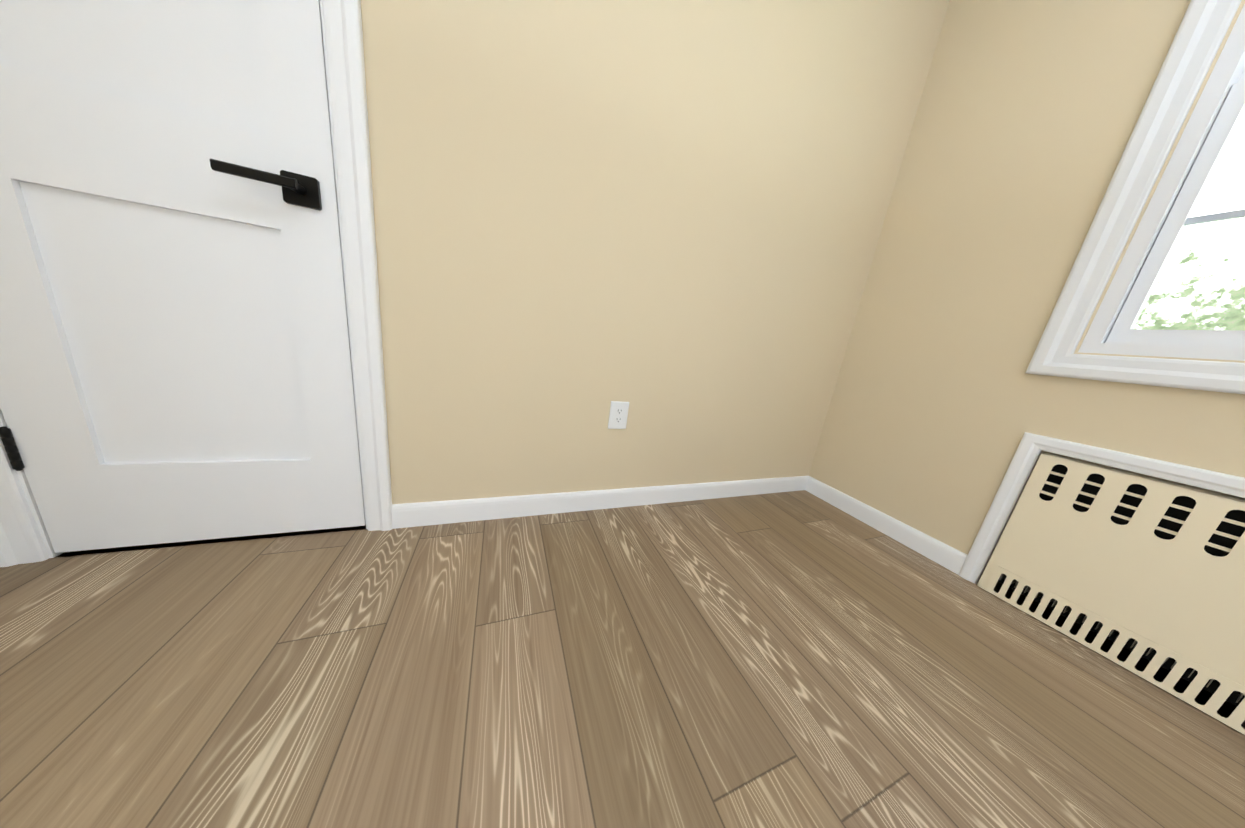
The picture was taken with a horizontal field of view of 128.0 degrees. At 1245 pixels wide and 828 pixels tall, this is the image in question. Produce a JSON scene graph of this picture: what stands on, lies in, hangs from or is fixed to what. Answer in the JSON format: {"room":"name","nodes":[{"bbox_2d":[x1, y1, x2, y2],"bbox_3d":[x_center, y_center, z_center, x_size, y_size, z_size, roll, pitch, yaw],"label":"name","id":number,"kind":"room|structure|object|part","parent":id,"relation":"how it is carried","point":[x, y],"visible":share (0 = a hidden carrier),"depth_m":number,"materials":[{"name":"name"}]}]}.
{"room":"empty bedroom","nodes":[
{"label":"empty bedroom","id":0,"kind":"room"},
{"bbox_2d":[58,0,949,556],"bbox_3d":[-0.090,-0.811,0.979,2.672,2.440,0.150,2,15,-22],"label":"wall","id":1,"kind":"structure","parent":0,"point":[664,218],"depth_m":1.01,"materials":[{"name":"beige paint"}]},
{"bbox_2d":[0,0,365,552],"bbox_3d":[-0.967,-0.629,0.594,0.615,2.030,0.093,2,15,-22],"label":"door","id":2,"kind":"structure","parent":1,"relation":"in","point":[175,359],"depth_m":0.68,"materials":[{"name":"white paint"}]},
{"bbox_3d":[-1.253,-0.648,0.500,0.012,1.601,0.041,2,15,-22],"label":"door hinges","id":3,"kind":"part","parent":2,"relation":"part of","materials":[{"name":"black metal"}]},
{"bbox_3d":[-0.778,-0.524,0.697,0.183,0.066,0.088,2,15,-22],"label":"handle","id":4,"kind":"part","parent":2,"relation":"part of","materials":[{"name":"black metal"}]},
{"bbox_2d":[0,0,392,566],"bbox_3d":[-0.987,-0.680,0.655,0.754,2.117,0.169,2,15,-22],"label":"door frame","id":5,"kind":"structure","parent":1,"relation":"attached to","point":[21,541],"depth_m":0.73,"materials":[{"name":"white wood"}]},
{"bbox_2d":[608,401,628,428],"bbox_3d":[-0.014,0.006,1.167,0.075,0.109,0.007,2,15,-22],"label":"outlet","id":6,"kind":"object","parent":1,"relation":"attached to","point":[615,415],"visible":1,"depth_m":1.16,"materials":[{"name":"white plastic"}]},
{"bbox_2d":[391,476,966,574],"bbox_3d":[0.257,0.441,1.047,1.908,0.082,0.646,2,15,-22],"label":"baseboard","id":7,"kind":"structure","parent":1,"relation":"attached to","point":[406,515],"depth_m":1.23,"materials":[{"name":"white wood"}]},
{"bbox_2d":[0,490,1244,827],"bbox_3d":[0.258,0.775,-0.002,2.972,0.060,4.606,2,15,-22],"label":"floor","id":8,"kind":"structure","parent":0,"point":[802,658],"depth_m":0.61,"materials":[{"name":"brown wood"}]},
{"bbox_2d":[976,452,1244,734],"bbox_3d":[1.455,0.461,0.709,0.129,0.502,0.720,2,15,-22],"label":"radiator cover","id":9,"kind":"object","parent":8,"relation":"on","point":[1179,598],"visible":1,"depth_m":0.80,"materials":[{"name":"beige metal"}]},
{"bbox_2d":[809,0,1244,726],"bbox_3d":[1.864,-0.282,-0.132,0.150,2.440,3.806,2,15,-22],"label":"wall","id":10,"kind":"structure","parent":0,"point":[1019,138],"depth_m":1.06,"materials":[{"name":"beige paint"}]},
{"bbox_2d":[959,432,1244,583],"bbox_3d":[1.422,0.436,0.688,0.016,0.555,0.818,2,15,-22],"label":"frame","id":11,"kind":"object","parent":10,"relation":"attached to","point":[1031,447],"visible":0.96,"depth_m":0.94,"materials":[{"name":"white wood"}]},
{"bbox_2d":[1025,0,1244,393],"bbox_3d":[1.623,-0.656,0.444,0.157,1.345,0.914,2,15,-22],"label":"window","id":12,"kind":"structure","parent":10,"relation":"in","point":[1195,46],"depth_m":0.80,"materials":[{"name":"white"}]},
{"bbox_3d":[1.580,-0.416,0.499,0.028,0.636,0.700,2,15,-22],"label":"window sash","id":13,"kind":"part","parent":12,"relation":"part of","materials":[{"name":"white plastic"}]},
{"bbox_2d":[998,464,1244,705],"bbox_3d":[1.557,0.457,0.748,0.060,0.520,0.748,2,15,-22],"label":"vent slots","id":14,"kind":"structure","parent":0,"point":[1220,540],"depth_m":0.84,"materials":[{"name":"black"}]},
{"label":"outside","id":15,"kind":"structure","parent":0,"visible":0},
{"bbox_2d":[1133,112,1244,329],"bbox_3d":[14.863,-3.200,5.231,0.100,15.250,36.000,2,15,-22],"label":"window pane","id":16,"kind":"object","parent":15,"point":[1197,284],"depth_m":7.22,"materials":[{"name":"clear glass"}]}
]}

